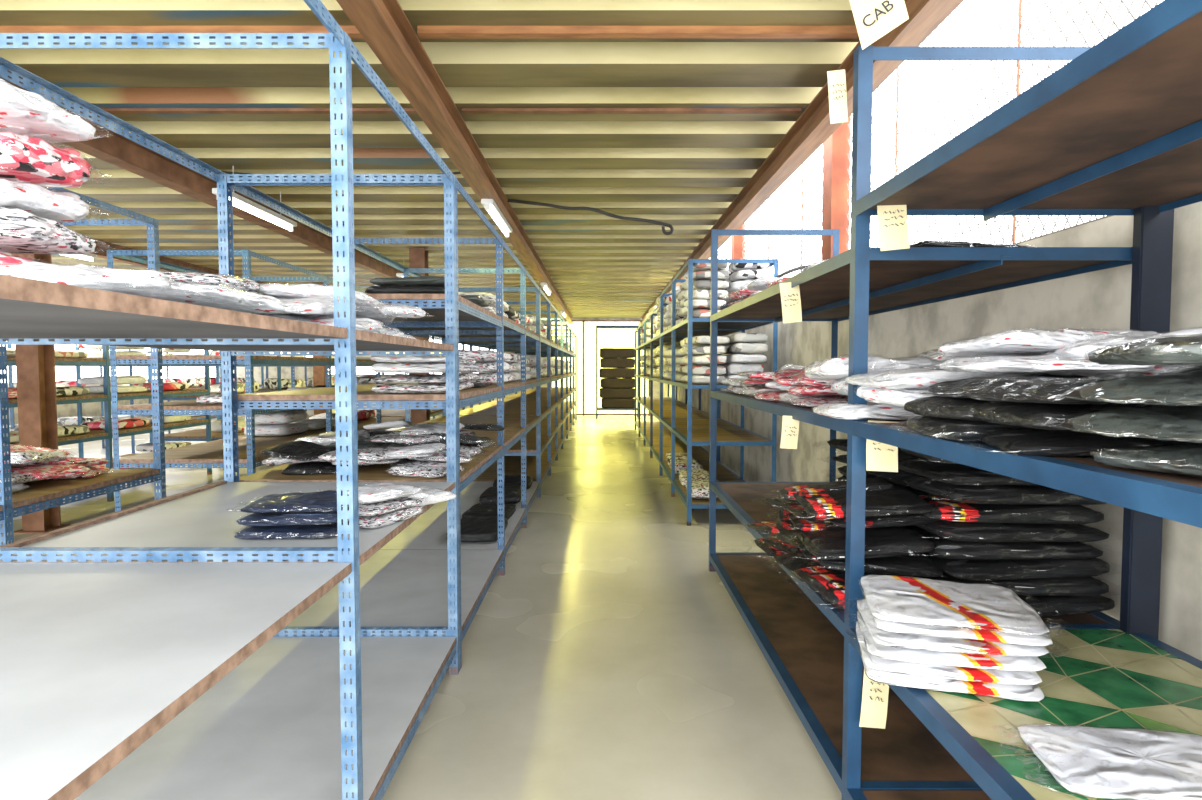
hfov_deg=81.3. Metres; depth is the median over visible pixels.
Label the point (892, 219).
paper tag
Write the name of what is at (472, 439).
garment
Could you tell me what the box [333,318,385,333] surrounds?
garment
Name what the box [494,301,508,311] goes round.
garment
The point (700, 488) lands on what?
garment
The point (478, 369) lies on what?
garment
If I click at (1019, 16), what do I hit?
wire mesh
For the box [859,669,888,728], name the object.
paper tag
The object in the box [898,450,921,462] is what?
garment
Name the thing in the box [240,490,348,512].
garment
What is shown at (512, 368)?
garment
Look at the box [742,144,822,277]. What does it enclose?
window
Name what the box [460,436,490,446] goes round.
garment
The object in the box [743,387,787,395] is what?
garment
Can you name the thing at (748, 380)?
garment
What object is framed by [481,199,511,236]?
fluorescent light
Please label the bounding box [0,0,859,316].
ceiling
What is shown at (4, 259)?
garment
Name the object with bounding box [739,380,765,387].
garment
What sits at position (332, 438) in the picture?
garment
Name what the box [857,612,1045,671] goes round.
garment
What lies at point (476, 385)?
garment
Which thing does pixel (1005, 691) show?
garment
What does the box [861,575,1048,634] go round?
garment
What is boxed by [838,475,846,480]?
garment
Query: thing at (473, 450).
garment
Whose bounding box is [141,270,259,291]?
garment
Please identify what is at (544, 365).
garment
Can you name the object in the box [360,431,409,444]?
garment
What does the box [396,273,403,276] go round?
fluorescent light
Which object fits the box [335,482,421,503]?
garment
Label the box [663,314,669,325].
garment
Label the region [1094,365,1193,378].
garment
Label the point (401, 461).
garment
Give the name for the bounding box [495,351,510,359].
garment
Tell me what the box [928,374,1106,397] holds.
garment
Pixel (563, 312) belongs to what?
fluorescent light
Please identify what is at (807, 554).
garment
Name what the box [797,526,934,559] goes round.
garment
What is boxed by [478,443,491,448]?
garment
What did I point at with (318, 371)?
column
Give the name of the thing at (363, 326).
garment
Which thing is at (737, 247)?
column
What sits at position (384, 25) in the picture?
ceiling beam
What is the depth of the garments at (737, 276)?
7.60 m
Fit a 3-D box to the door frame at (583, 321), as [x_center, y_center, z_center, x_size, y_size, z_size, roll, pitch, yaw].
[-0.022,-1.007,22.027,3.145,3.000,0.060,0,3,0]
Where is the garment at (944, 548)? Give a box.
[908,527,1102,558]
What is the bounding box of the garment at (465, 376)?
[440,373,476,380]
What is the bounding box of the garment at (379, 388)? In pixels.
[371,383,462,392]
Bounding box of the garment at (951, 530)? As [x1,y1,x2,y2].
[915,520,1109,541]
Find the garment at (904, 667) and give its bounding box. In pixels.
[856,621,1041,684]
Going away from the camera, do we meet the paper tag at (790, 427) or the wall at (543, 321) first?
the paper tag at (790, 427)
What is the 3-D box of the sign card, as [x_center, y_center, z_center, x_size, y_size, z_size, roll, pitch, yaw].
[0.829,-1.225,2.127,0.200,0.307,0.012,1,3,20]
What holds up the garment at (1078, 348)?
on the garment at (1049, 362)
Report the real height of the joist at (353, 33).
0.035 m
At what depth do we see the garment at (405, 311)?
2.80 m
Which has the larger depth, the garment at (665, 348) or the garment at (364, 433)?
the garment at (665, 348)
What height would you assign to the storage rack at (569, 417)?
2.420 m
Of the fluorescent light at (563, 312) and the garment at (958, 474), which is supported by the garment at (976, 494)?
the garment at (958, 474)
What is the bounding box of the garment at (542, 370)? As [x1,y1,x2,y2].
[531,366,544,376]
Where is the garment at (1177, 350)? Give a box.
[1085,334,1201,364]
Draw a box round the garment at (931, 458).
[900,448,958,463]
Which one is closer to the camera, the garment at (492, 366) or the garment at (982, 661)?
the garment at (982, 661)
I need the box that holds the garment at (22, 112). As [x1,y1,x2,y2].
[0,79,95,142]
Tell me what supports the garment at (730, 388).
on the storage rack at (1115, 130)
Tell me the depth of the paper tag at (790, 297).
2.94 m
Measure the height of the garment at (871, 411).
0.069 m
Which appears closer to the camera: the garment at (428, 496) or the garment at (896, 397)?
the garment at (896, 397)
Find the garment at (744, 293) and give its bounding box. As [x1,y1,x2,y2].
[729,288,760,298]
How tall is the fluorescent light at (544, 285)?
0.085 m
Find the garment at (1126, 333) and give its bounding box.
[960,329,1159,357]
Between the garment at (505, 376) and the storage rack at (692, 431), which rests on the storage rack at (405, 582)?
the garment at (505, 376)
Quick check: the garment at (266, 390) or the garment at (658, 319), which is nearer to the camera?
the garment at (266, 390)
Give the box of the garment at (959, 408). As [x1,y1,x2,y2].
[904,396,1093,420]
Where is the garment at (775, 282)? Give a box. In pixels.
[767,277,787,287]
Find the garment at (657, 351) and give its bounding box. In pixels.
[655,345,679,354]
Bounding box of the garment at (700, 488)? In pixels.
[685,479,719,498]
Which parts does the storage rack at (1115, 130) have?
post, post, post, post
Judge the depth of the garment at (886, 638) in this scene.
1.82 m
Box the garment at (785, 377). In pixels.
[771,370,803,385]
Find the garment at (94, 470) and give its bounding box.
[40,466,109,479]
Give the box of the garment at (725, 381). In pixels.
[721,378,735,385]
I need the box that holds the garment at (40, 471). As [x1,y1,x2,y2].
[0,464,89,478]
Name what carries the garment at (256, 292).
on the garment
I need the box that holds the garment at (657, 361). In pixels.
[655,356,667,365]
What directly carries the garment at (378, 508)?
on the garment at (368, 522)
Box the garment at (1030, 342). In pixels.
[938,329,1122,356]
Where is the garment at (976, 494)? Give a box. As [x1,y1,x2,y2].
[904,477,1105,504]
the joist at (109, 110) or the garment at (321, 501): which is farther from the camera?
the joist at (109, 110)
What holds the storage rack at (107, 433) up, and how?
on the floor
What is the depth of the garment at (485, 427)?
4.68 m
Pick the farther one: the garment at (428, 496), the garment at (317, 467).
the garment at (317, 467)
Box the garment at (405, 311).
[377,304,425,317]
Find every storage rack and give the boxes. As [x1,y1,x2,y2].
[0,0,459,799]
[0,188,165,545]
[0,345,211,501]
[7,345,263,457]
[107,250,410,511]
[148,351,377,469]
[223,177,540,668]
[345,336,493,418]
[444,288,562,492]
[505,319,576,441]
[596,325,638,418]
[635,303,717,474]
[660,259,777,525]
[709,0,1201,799]
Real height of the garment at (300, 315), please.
0.073 m
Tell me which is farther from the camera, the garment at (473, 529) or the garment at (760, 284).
the garment at (473, 529)
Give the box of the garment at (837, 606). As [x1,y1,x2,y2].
[808,585,844,609]
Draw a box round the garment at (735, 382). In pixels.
[728,379,744,385]
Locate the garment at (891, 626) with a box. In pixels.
[864,594,1052,645]
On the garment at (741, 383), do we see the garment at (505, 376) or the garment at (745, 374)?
the garment at (745, 374)
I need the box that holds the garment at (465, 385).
[412,381,473,389]
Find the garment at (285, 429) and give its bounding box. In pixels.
[244,423,308,435]
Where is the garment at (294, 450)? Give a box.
[261,441,335,460]
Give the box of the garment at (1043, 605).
[1017,595,1114,616]
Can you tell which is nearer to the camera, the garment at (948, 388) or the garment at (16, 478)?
the garment at (948, 388)
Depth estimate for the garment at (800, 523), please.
2.63 m
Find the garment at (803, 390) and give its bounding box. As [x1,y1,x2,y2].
[788,385,846,395]
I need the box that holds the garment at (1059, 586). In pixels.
[920,572,1108,595]
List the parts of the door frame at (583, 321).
frame, frame, frame, frame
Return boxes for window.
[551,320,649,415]
[710,238,730,267]
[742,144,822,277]
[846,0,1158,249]
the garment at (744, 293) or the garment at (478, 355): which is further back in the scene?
the garment at (478, 355)
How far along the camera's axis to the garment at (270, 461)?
3.59 m
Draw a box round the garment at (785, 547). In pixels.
[762,537,802,552]
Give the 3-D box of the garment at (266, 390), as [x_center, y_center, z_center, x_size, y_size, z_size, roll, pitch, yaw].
[-3.091,-0.051,6.686,0.514,0.086,0.452,0,3,2]
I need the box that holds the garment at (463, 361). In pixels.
[404,358,476,364]
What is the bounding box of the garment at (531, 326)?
[528,325,535,332]
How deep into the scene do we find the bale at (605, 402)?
20.75 m
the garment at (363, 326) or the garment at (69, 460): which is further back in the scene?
the garment at (69, 460)
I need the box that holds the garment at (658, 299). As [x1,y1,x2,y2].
[656,296,659,305]
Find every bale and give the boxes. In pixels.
[599,368,634,377]
[599,388,634,397]
[600,348,636,357]
[600,358,634,367]
[600,378,634,387]
[601,398,634,407]
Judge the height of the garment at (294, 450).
0.079 m
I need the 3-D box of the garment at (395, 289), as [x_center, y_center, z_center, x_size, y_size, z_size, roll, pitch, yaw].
[-0.981,-0.559,3.707,0.414,0.054,0.458,0,3,2]
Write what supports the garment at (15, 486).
on the storage rack at (39, 492)
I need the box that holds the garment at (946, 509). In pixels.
[918,495,1103,523]
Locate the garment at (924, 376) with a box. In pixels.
[845,366,1029,388]
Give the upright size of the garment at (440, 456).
0.065 m
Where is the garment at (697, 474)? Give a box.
[679,469,708,485]
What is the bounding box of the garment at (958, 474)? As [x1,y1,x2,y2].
[898,458,1037,484]
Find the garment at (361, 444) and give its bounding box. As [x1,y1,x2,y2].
[324,440,391,448]
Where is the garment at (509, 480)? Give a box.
[493,475,532,489]
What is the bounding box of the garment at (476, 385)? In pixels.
[418,382,488,387]
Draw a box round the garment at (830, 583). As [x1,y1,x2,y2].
[795,566,919,604]
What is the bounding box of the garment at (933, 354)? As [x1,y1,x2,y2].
[917,350,962,361]
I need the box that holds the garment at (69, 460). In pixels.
[19,457,107,466]
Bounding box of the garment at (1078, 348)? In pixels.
[1042,328,1201,356]
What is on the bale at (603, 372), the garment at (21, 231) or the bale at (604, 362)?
the bale at (604, 362)
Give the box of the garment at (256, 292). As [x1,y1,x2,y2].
[252,291,282,298]
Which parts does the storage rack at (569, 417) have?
post, post, post, post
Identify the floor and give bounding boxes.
[2,415,841,799]
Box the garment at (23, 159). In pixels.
[0,132,90,187]
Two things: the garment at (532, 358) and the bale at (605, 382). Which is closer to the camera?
the garment at (532, 358)
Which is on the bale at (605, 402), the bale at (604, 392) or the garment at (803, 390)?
the bale at (604, 392)
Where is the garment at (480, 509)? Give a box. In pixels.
[462,503,515,519]
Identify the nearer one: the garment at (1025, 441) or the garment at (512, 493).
the garment at (1025, 441)
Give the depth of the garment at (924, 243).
2.29 m
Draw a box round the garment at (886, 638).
[857,599,1048,656]
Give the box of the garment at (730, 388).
[727,385,736,391]
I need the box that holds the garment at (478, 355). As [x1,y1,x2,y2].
[442,350,498,360]
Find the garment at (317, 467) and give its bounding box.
[282,461,347,474]
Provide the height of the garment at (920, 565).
0.066 m
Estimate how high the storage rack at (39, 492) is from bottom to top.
2.420 m
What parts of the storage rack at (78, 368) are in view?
post, post, post, post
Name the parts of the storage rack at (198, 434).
post, post, post, post, post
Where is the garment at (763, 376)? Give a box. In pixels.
[750,369,804,381]
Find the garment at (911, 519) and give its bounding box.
[827,514,938,527]
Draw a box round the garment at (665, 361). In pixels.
[663,357,669,365]
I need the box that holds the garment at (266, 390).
[249,390,286,392]
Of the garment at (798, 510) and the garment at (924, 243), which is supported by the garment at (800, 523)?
the garment at (798, 510)
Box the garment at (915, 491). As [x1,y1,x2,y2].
[873,476,931,494]
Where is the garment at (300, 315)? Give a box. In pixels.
[252,313,345,317]
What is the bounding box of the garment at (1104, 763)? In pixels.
[1018,725,1201,799]
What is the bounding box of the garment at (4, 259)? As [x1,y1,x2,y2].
[0,253,41,264]
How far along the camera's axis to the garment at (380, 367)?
3.52 m
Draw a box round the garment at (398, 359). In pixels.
[371,356,459,362]
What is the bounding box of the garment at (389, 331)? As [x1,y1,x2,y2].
[384,328,403,336]
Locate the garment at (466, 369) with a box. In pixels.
[460,367,476,371]
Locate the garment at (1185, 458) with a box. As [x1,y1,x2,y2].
[1090,442,1201,476]
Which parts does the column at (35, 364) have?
plate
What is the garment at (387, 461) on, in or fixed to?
on the garment at (317, 467)
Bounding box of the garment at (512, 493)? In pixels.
[479,485,524,503]
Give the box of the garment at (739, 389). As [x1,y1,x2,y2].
[733,386,744,393]
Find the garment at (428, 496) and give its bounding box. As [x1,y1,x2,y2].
[404,486,455,505]
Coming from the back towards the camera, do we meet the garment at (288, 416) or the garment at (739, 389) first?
the garment at (288, 416)
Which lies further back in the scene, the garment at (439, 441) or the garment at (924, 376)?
the garment at (439, 441)
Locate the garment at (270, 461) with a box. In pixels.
[262,457,322,465]
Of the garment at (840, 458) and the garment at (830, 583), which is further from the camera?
the garment at (840, 458)
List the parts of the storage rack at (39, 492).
post, post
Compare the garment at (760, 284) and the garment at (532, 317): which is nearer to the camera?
the garment at (760, 284)
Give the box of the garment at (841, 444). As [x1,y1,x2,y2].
[827,439,900,451]
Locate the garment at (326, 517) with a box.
[236,509,348,525]
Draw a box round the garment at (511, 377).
[504,373,514,381]
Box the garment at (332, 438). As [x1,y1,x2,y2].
[295,435,363,443]
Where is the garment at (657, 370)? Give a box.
[655,367,664,376]
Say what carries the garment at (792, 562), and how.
on the garment
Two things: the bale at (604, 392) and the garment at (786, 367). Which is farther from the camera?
the bale at (604, 392)
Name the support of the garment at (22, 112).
on the garment at (23, 159)
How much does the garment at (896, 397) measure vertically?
0.084 m
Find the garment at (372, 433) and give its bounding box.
[368,430,401,435]
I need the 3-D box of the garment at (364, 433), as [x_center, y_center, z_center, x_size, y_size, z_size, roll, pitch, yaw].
[-1.612,0.233,4.389,0.408,0.079,0.266,-1,3,-18]
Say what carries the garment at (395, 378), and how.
on the garment at (379, 388)
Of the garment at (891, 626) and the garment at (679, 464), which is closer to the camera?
the garment at (891, 626)
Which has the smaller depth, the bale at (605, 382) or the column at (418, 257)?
the column at (418, 257)
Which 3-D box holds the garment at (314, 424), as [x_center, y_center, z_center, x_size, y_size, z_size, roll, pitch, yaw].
[-3.499,0.279,8.309,0.518,0.116,0.620,0,3,2]
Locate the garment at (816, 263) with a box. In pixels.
[798,260,825,273]
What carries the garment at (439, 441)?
on the garment at (473, 450)
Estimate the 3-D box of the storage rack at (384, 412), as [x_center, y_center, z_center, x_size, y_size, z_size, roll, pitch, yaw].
[-3.300,-0.362,14.271,1.100,2.420,7.545,0,3,0]
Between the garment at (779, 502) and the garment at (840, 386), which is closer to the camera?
the garment at (840, 386)
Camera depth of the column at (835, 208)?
5.38 m
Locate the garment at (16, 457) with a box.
[4,452,55,463]
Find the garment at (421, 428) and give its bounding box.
[400,422,464,434]
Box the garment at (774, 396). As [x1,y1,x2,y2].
[755,392,787,401]
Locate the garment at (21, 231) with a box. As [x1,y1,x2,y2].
[0,207,95,254]
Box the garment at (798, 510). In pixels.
[784,505,830,522]
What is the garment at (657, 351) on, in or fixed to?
on the garment at (657, 361)
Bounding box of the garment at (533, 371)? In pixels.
[517,368,535,377]
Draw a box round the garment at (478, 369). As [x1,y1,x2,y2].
[459,367,488,372]
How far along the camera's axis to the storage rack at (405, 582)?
4.30 m
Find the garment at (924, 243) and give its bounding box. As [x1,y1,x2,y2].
[909,240,1027,246]
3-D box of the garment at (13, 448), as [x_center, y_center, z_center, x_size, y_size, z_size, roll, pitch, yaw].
[-3.418,0.301,4.136,0.496,0.091,0.312,0,3,-9]
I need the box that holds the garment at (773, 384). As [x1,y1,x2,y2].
[765,381,780,388]
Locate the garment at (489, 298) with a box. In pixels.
[458,292,500,306]
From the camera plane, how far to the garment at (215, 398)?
5.77 m
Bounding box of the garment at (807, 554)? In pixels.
[801,549,817,561]
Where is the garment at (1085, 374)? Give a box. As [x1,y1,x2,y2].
[1043,372,1095,377]
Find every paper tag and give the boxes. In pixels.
[779,282,801,323]
[780,415,798,448]
[827,69,847,123]
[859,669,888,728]
[866,420,899,471]
[877,205,909,250]
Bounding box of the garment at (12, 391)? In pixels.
[1,387,16,398]
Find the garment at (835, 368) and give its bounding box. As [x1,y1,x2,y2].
[805,355,941,379]
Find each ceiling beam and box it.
[0,77,403,277]
[87,237,268,283]
[336,0,572,323]
[641,0,963,320]
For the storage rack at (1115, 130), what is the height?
2.500 m
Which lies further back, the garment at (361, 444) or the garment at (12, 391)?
the garment at (12, 391)
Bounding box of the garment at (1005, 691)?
[860,649,1043,701]
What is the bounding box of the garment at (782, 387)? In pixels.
[776,385,805,390]
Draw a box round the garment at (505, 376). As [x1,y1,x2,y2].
[501,374,507,382]
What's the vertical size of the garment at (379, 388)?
0.048 m
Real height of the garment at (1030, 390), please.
0.053 m
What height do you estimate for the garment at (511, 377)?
0.085 m
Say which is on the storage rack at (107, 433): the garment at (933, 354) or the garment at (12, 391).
the garment at (12, 391)
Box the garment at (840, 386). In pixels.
[831,378,847,395]
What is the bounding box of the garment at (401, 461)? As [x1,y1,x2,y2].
[390,458,446,466]
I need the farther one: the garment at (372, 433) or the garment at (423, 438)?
the garment at (372, 433)
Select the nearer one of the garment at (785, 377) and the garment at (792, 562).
the garment at (792, 562)
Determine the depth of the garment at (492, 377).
5.12 m
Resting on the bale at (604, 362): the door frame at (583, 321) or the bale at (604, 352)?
the bale at (604, 352)
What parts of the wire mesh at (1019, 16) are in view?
frame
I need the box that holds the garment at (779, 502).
[763,498,800,507]
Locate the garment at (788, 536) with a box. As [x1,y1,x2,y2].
[776,529,807,549]
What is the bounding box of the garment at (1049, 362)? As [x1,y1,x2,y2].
[939,354,1155,371]
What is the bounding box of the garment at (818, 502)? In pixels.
[793,485,934,518]
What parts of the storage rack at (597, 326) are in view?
post, post, post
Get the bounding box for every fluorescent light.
[59,253,96,261]
[212,166,296,231]
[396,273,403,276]
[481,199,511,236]
[540,282,551,295]
[560,310,566,317]
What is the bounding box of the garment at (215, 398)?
[196,393,244,403]
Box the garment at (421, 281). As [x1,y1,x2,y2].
[369,276,458,289]
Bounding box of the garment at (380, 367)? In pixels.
[370,363,464,372]
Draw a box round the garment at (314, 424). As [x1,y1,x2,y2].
[292,418,334,429]
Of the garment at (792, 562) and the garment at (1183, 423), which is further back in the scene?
the garment at (792, 562)
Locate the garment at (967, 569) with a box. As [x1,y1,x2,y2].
[924,552,1109,579]
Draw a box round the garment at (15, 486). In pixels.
[0,483,28,492]
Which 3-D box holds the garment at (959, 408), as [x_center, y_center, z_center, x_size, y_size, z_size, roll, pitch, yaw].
[1.000,0.016,1.685,0.453,0.053,0.290,0,3,-8]
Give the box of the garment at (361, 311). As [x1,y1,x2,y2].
[355,306,386,317]
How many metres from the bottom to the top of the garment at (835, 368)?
0.094 m
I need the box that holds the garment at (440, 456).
[408,449,470,462]
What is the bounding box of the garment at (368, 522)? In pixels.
[348,506,421,528]
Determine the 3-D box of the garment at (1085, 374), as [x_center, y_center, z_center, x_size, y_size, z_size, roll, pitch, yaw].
[1.486,-0.088,1.902,0.457,0.112,0.378,0,3,8]
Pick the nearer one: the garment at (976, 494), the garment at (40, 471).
the garment at (976, 494)
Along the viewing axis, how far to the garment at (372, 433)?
4.49 m
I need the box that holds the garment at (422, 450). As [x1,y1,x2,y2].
[385,443,444,458]
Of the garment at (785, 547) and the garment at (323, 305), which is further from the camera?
the garment at (785, 547)
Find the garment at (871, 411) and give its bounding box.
[813,403,921,419]
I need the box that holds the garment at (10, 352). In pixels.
[0,348,15,356]
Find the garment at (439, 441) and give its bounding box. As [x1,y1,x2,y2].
[386,435,445,446]
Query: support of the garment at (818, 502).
on the garment at (911, 519)
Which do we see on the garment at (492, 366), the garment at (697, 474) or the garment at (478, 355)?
the garment at (478, 355)
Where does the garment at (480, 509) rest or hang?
on the storage rack at (405, 582)
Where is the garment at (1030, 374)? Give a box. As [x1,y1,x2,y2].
[1020,372,1049,376]
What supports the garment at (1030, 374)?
on the garment
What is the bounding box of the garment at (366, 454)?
[318,448,391,461]
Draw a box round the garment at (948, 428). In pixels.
[907,416,1027,440]
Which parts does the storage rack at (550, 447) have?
post, post, post, post, post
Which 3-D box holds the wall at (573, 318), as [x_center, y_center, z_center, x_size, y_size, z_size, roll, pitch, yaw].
[0.160,-1.308,22.044,3.520,3.600,0.160,0,3,0]
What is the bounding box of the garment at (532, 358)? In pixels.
[526,355,535,366]
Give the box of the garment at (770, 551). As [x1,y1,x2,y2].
[754,538,787,556]
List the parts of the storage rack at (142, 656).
post, post, post, foot plate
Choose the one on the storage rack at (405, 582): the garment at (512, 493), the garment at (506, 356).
the garment at (512, 493)
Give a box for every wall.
[2,379,184,425]
[233,352,546,415]
[384,317,546,327]
[550,317,658,415]
[659,201,1201,660]
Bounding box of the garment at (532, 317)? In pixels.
[523,314,535,325]
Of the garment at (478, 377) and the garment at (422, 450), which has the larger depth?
the garment at (478, 377)
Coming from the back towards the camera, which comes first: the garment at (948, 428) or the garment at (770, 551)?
the garment at (770, 551)
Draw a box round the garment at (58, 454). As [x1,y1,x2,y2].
[4,451,66,463]
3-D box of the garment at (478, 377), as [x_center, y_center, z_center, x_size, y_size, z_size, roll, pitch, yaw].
[-0.973,-0.156,4.678,0.387,0.048,0.451,0,3,1]
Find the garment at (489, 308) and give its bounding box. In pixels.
[482,306,498,313]
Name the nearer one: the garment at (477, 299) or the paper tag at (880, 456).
the paper tag at (880, 456)
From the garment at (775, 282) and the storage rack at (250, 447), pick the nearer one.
the garment at (775, 282)
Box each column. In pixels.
[12,254,69,532]
[312,283,327,414]
[409,248,429,424]
[731,223,744,258]
[822,117,850,260]
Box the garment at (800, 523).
[789,515,844,530]
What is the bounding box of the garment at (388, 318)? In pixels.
[356,302,394,321]
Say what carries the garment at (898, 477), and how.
on the garment at (915, 491)
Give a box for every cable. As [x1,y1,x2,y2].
[204,169,460,174]
[507,199,673,234]
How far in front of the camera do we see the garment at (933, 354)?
2.39 m
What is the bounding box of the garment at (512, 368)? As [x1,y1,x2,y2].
[501,364,515,371]
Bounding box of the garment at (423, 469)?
[388,461,463,477]
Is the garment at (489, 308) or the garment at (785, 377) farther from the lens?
the garment at (489, 308)
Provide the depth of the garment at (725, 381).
4.84 m
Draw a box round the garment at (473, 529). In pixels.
[446,516,507,541]
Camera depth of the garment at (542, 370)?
9.07 m
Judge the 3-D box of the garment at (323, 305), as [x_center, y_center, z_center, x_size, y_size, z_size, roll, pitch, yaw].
[-0.952,-0.289,2.121,0.439,0.078,0.292,0,3,2]
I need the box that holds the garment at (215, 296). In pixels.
[121,281,284,312]
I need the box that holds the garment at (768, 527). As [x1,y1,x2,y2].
[747,521,778,534]
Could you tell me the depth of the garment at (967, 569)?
2.33 m
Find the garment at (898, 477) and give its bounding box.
[866,469,923,485]
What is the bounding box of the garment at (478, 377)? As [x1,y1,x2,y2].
[423,373,487,380]
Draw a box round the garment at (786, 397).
[779,393,831,402]
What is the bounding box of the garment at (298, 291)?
[258,283,378,306]
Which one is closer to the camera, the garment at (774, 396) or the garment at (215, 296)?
the garment at (215, 296)
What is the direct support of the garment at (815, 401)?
on the storage rack at (1115, 130)
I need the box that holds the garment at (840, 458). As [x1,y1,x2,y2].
[831,455,846,463]
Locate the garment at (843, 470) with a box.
[837,466,877,478]
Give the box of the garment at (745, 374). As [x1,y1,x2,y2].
[738,371,760,376]
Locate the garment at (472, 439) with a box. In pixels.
[430,432,495,443]
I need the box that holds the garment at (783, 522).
[776,508,795,531]
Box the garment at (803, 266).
[720,265,809,309]
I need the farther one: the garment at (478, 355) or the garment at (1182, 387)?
the garment at (478, 355)
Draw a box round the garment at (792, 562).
[774,552,820,582]
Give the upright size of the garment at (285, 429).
0.120 m
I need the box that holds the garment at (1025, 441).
[981,428,1186,456]
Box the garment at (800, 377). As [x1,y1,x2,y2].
[793,372,839,386]
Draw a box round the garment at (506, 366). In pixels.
[476,361,508,371]
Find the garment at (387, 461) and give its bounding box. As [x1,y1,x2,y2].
[332,458,400,464]
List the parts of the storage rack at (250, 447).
post, post, post, post, post, post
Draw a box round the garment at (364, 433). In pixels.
[319,430,369,444]
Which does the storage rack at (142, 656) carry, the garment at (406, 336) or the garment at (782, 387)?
the garment at (406, 336)
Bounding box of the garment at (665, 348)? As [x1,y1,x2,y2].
[659,346,682,355]
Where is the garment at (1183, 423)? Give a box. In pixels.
[1050,404,1201,442]
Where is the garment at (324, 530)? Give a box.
[234,520,348,538]
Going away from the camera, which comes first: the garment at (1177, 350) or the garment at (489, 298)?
the garment at (1177, 350)
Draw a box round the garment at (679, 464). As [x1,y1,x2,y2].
[669,460,702,473]
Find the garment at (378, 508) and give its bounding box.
[348,497,422,515]
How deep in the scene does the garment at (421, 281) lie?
3.50 m
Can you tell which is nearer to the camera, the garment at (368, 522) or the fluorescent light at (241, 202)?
the garment at (368, 522)
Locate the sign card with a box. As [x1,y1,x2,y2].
[849,0,908,49]
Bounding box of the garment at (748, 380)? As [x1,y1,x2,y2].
[743,377,768,383]
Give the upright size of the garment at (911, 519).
0.074 m
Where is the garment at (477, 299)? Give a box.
[459,295,488,306]
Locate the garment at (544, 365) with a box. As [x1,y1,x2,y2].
[541,358,546,367]
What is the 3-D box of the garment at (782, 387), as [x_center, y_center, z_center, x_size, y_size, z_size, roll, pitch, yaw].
[1.081,-0.060,3.443,0.438,0.054,0.332,1,3,14]
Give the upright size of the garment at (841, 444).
0.073 m
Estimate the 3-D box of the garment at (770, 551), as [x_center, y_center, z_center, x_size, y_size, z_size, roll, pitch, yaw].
[0.947,0.663,3.190,0.589,0.055,0.316,0,3,-3]
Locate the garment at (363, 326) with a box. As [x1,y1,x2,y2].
[258,313,376,331]
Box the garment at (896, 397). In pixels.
[856,386,952,406]
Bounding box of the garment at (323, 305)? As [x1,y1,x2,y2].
[245,296,355,314]
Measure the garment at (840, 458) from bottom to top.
0.074 m
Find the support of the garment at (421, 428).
on the garment at (397, 433)
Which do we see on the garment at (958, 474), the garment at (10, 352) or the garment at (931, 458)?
the garment at (931, 458)
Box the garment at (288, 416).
[245,409,307,423]
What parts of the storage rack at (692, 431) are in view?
post, post, post, post, post, post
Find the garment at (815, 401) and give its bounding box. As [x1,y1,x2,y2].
[790,396,873,406]
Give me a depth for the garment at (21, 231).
1.72 m
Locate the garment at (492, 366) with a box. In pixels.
[459,362,498,371]
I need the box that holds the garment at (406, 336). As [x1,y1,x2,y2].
[403,334,415,338]
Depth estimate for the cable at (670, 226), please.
6.49 m
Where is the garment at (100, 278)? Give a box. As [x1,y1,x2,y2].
[0,262,170,290]
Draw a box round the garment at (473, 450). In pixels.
[442,445,480,454]
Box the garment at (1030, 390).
[963,377,1119,403]
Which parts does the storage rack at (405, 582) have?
post, post, post, post, post, post, post, post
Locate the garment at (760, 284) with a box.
[747,277,783,290]
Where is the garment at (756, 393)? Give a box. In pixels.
[753,391,787,395]
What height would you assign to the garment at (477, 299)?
0.056 m
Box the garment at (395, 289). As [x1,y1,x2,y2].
[365,285,444,293]
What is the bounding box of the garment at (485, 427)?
[461,424,504,430]
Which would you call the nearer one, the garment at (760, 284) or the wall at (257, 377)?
the garment at (760, 284)
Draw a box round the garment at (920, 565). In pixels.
[815,553,942,576]
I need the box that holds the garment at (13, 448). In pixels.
[7,445,69,454]
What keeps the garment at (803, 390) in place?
on the garment at (786, 397)
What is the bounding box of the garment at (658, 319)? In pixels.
[656,316,663,326]
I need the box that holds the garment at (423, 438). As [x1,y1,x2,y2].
[371,434,439,442]
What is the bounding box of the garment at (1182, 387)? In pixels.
[1059,365,1201,405]
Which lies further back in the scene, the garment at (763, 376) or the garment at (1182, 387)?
the garment at (763, 376)
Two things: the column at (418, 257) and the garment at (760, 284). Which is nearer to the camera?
the garment at (760, 284)
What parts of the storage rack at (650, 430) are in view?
post, post, post, post, post, post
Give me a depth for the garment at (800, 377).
2.86 m
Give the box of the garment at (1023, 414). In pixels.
[971,401,1150,429]
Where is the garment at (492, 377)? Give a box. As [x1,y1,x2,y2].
[459,373,498,384]
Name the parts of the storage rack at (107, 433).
post, post, post, post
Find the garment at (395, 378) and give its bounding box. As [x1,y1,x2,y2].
[373,373,461,382]
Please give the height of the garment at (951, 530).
0.074 m
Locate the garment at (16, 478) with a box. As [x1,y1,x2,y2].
[0,473,39,483]
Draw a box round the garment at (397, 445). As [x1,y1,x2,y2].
[379,444,409,447]
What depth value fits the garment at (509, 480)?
7.59 m
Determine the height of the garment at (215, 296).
0.080 m
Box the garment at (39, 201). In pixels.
[0,179,88,221]
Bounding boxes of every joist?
[0,26,363,38]
[80,108,417,113]
[417,26,858,38]
[462,108,801,113]
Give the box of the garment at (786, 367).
[781,365,805,369]
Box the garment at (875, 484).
[779,478,893,498]
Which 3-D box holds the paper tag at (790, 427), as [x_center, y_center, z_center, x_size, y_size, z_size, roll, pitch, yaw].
[0.792,0.136,2.931,0.076,0.143,0.034,0,3,2]

